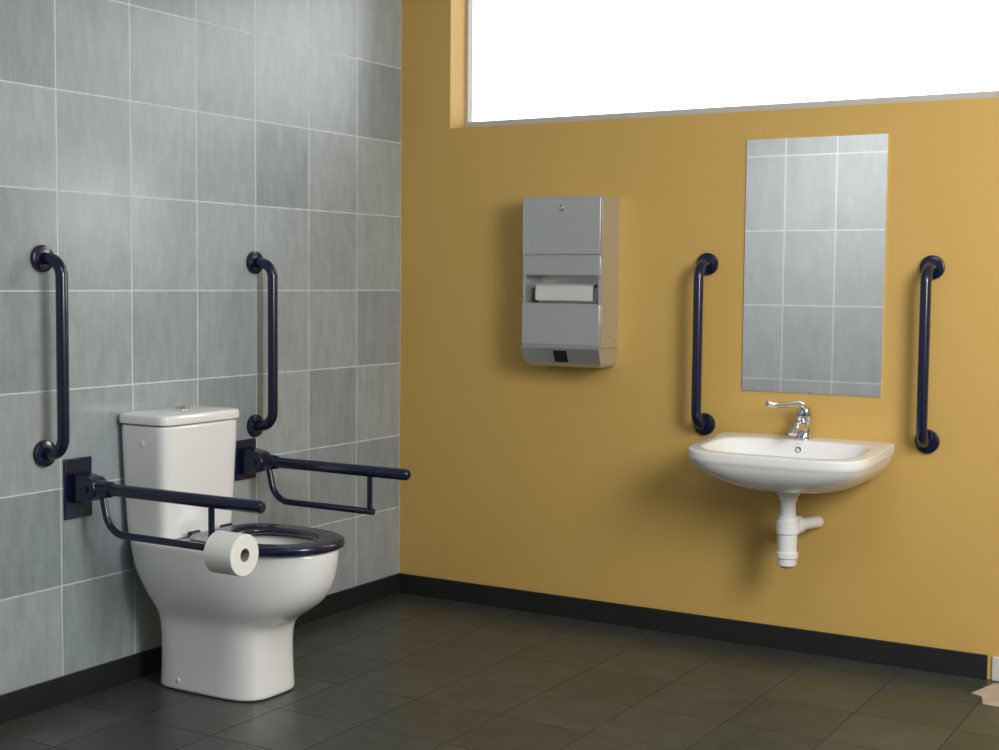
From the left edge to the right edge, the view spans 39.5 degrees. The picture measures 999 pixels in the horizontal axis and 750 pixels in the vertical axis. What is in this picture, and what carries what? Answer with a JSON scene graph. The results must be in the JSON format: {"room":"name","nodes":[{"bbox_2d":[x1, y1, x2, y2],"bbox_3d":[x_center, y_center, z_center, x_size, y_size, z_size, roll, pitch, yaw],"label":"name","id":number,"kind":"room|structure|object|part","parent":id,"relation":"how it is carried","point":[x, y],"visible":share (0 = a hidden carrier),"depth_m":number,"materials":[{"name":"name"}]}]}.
{"room":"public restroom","nodes":[
{"label":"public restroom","id":0,"kind":"room"},
{"bbox_2d":[0,0,401,694],"bbox_3d":[-1.408,-0.371,4.221,0.120,2.772,3.700,3,4,31],"label":"wall","id":1,"kind":"structure","parent":0,"point":[153,146],"depth_m":4.67,"materials":[{"name":"grey tile"}]},
{"bbox_2d":[30,245,69,466],"bbox_3d":[-1.331,-0.054,4.156,0.106,0.669,0.082,3,4,31],"label":"grab rail","id":2,"kind":"object","parent":1,"relation":"attached to","point":[42,257],"visible":1,"depth_m":4.13,"materials":[{"name":"blue metal"}]},
{"bbox_2d":[63,456,265,552],"bbox_3d":[-0.992,0.390,4.132,0.750,0.236,0.110,3,4,31],"label":"support rail","id":3,"kind":"object","parent":1,"relation":"attached to","point":[82,487],"visible":0.98,"depth_m":4.21,"materials":[{"name":"blue metal"}]},
{"bbox_3d":[-1.310,0.350,4.319,0.010,0.188,0.110,3,4,31],"label":"wall plate","id":4,"kind":"part","parent":3,"relation":"part of","materials":[{"name":"blue metal"}]},
{"bbox_3d":[-0.988,0.439,4.133,0.559,0.139,0.023,3,4,31],"label":"arm","id":5,"kind":"part","parent":3,"relation":"part of","materials":[{"name":"blue metal"}]},
{"bbox_3d":[-0.949,0.362,4.104,0.650,0.038,0.038,3,4,31],"label":"arm","id":6,"kind":"part","parent":3,"relation":"part of","materials":[{"name":"blue metal"}]},
{"bbox_2d":[203,531,258,576],"bbox_3d":[-0.774,0.515,4.010,0.104,0.122,0.122,3,4,31],"label":"toilet roll","id":7,"kind":"object","parent":3,"relation":"on","point":[222,554],"visible":1,"depth_m":3.97,"materials":[{"name":"white paper"}]},
{"bbox_2d":[0,573,400,722],"bbox_3d":[-1.364,0.974,4.278,0.012,0.082,3.700,3,4,31],"label":"baseboard","id":8,"kind":"structure","parent":1,"relation":"attached to","point":[18,703],"depth_m":4.47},
{"bbox_2d":[246,251,277,436],"bbox_3d":[-0.840,-0.108,4.980,0.106,0.669,0.082,3,4,31],"label":"grab rail","id":9,"kind":"object","parent":1,"relation":"attached to","point":[255,262],"visible":1,"depth_m":4.95,"materials":[{"name":"blue metal"}]},
{"bbox_3d":[-0.838,-0.108,4.979,0.102,0.623,0.036,3,4,31],"label":"rail","id":10,"kind":"part","parent":9,"relation":"part of","materials":[{"name":"blue metal"}]},
{"bbox_2d":[234,438,410,514],"bbox_3d":[-0.609,0.356,4.810,0.715,0.220,0.110,3,4,31],"label":"support rail","id":11,"kind":"object","parent":1,"relation":"attached to","point":[250,460],"visible":0.94,"depth_m":4.84,"materials":[{"name":"blue metal"}]},
{"bbox_3d":[-0.912,0.303,4.987,0.010,0.144,0.110,3,4,31],"label":"wall plate","id":12,"kind":"part","parent":11,"relation":"part of","materials":[{"name":"blue metal"}]},
{"bbox_3d":[-0.628,0.396,4.824,0.469,0.139,0.023,3,4,31],"label":"arm","id":13,"kind":"part","parent":11,"relation":"part of","materials":[{"name":"blue metal"}]},
{"bbox_3d":[-0.566,0.320,4.782,0.615,0.038,0.038,3,4,31],"label":"arm","id":14,"kind":"part","parent":11,"relation":"part of","materials":[{"name":"blue metal"}]},
{"bbox_2d":[0,593,998,749],"bbox_3d":[-0.655,1.188,2.558,5.800,0.100,6.250,3,4,31],"label":"floor","id":15,"kind":"structure","parent":0,"point":[399,671],"depth_m":4.37,"materials":[{"name":"tile"}]},
{"bbox_2d":[119,405,344,700],"bbox_3d":[-0.823,0.560,4.441,0.728,0.896,0.387,3,4,31],"label":"toilet","id":16,"kind":"object","parent":15,"relation":"on","point":[228,637],"visible":0.89,"depth_m":4.38,"materials":[{"name":"white ceramic"}]},
{"bbox_3d":[-1.039,0.129,4.542,0.218,0.038,0.372,3,4,31],"label":"cistern lid","id":17,"kind":"part","parent":16,"relation":"part of","materials":[{"name":"white ceramic"}]},
{"bbox_3d":[-0.717,0.518,4.375,0.483,0.026,0.388,3,4,31],"label":"seat","id":18,"kind":"part","parent":16,"relation":"part of","materials":[{"name":"plastic"}]},
{"bbox_2d":[972,683,998,706],"bbox_3d":[1.691,1.033,4.408,0.365,0.003,0.280,3,4,31],"label":"rug","id":19,"kind":"object","parent":15,"relation":"on","point":[989,694],"depth_m":4.46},
{"bbox_2d":[399,0,998,679],"bbox_3d":[1.423,-0.382,4.777,4.420,2.772,0.150,3,4,31],"label":"wall","id":20,"kind":"structure","parent":0,"point":[578,482],"depth_m":5.18,"materials":[{"name":"yellow paint"}]},
{"bbox_2d":[521,195,619,367],"bbox_3d":[0.267,-0.354,5.288,0.338,0.641,0.159,3,4,31],"label":"dispenser","id":21,"kind":"object","parent":20,"relation":"attached to","point":[567,239],"visible":1,"depth_m":5.22,"materials":[{"name":"metal"}]},
{"bbox_3d":[0.229,-0.190,5.239,0.330,0.153,0.008,3,4,31],"label":"door","id":22,"kind":"part","parent":21,"relation":"part of","materials":[{"name":"metal"}]},
{"bbox_3d":[0.232,-0.558,5.214,0.330,0.209,0.008,3,4,31],"label":"door","id":23,"kind":"part","parent":21,"relation":"part of","materials":[{"name":"metal"}]},
{"bbox_3d":[0.233,-0.411,5.227,0.328,0.069,0.005,3,4,31],"label":"mouth plate","id":24,"kind":"part","parent":21,"relation":"part of","materials":[{"name":"metal"}]},
{"bbox_2d":[535,284,597,302],"bbox_3d":[0.265,-0.310,5.290,0.256,0.071,0.091,3,4,31],"label":"paper towels","id":25,"kind":"object","parent":21,"relation":"in","point":[545,293],"visible":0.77,"depth_m":5.25,"materials":[{"name":"white paper"}]},
{"bbox_2d":[521,346,616,367],"bbox_3d":[0.264,-0.070,5.309,0.334,0.073,0.156,3,4,31],"label":"tray","id":26,"kind":"object","parent":21,"relation":"on","point":[566,356],"depth_m":5.24,"materials":[{"name":"metal"}]},
{"bbox_2d":[400,573,987,679],"bbox_3d":[0.607,0.926,5.251,2.380,0.082,0.012,3,4,31],"label":"baseboard","id":27,"kind":"structure","parent":20,"relation":"attached to","point":[960,663],"depth_m":5.14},
{"bbox_2d":[691,253,718,434],"bbox_3d":[0.733,-0.110,5.056,0.082,0.669,0.106,3,4,31],"label":"grab rail","id":28,"kind":"object","parent":20,"relation":"attached to","point":[707,263],"visible":1,"depth_m":5.02,"materials":[{"name":"blue metal"}]},
{"bbox_3d":[0.732,-0.110,5.054,0.036,0.623,0.102,3,4,31],"label":"rail","id":29,"kind":"part","parent":28,"relation":"part of","materials":[{"name":"metal"}]},
{"bbox_2d":[465,0,998,127],"bbox_3d":[0.814,-1.294,5.150,2.195,0.675,0.035,3,4,31],"label":"window","id":30,"kind":"structure","parent":20,"relation":"in","point":[469,3],"depth_m":5.25,"materials":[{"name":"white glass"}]},
{"bbox_3d":[0.819,-1.306,5.157,2.171,0.627,0.006,3,4,31],"label":"pane","id":31,"kind":"part","parent":30,"relation":"part of","materials":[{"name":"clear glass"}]},
{"bbox_2d":[688,401,894,568],"bbox_3d":[0.980,0.378,4.738,0.631,0.573,0.459,3,4,31],"label":"washbasin","id":32,"kind":"object","parent":20,"relation":"attached to","point":[794,464],"visible":1,"depth_m":4.69,"materials":[{"name":"white ceramic"}]},
{"bbox_2d":[765,401,812,439],"bbox_3d":[1.007,0.157,4.816,0.114,0.143,0.214,3,4,31],"label":"tap","id":33,"kind":"object","parent":32,"relation":"on","point":[801,429],"depth_m":4.84,"materials":[{"name":"silver metal"}]},
{"bbox_2d":[688,432,894,493],"bbox_3d":[0.979,0.310,4.731,0.632,0.161,0.455,3,4,31],"label":"basin","id":34,"kind":"object","parent":32,"relation":"in","point":[801,463],"depth_m":4.62,"materials":[{"name":"white ceramic"}]},
{"bbox_2d":[742,134,888,396],"bbox_3d":[1.100,-0.382,4.879,0.504,0.898,0.006,3,4,31],"label":"mirror","id":35,"kind":"object","parent":20,"relation":"attached to","point":[813,311],"visible":1,"depth_m":4.87,"materials":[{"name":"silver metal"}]},
{"bbox_2d":[915,255,944,453],"bbox_3d":[1.427,-0.066,4.646,0.082,0.669,0.106,3,4,31],"label":"grab rail","id":36,"kind":"object","parent":20,"relation":"attached to","point":[932,267],"visible":1,"depth_m":4.61,"materials":[{"name":"blue metal"}]},
{"bbox_3d":[1.425,-0.065,4.644,0.036,0.623,0.102,3,4,31],"label":"rail","id":37,"kind":"part","parent":36,"relation":"part of","materials":[{"name":"blue metal"}]},
{"bbox_2d":[992,656,998,680],"bbox_3d":[2.457,1.018,4.155,1.892,0.080,0.010,3,4,31],"label":"trim","id":38,"kind":"structure","parent":20,"relation":"attached to","point":[995,660],"depth_m":4.63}
]}

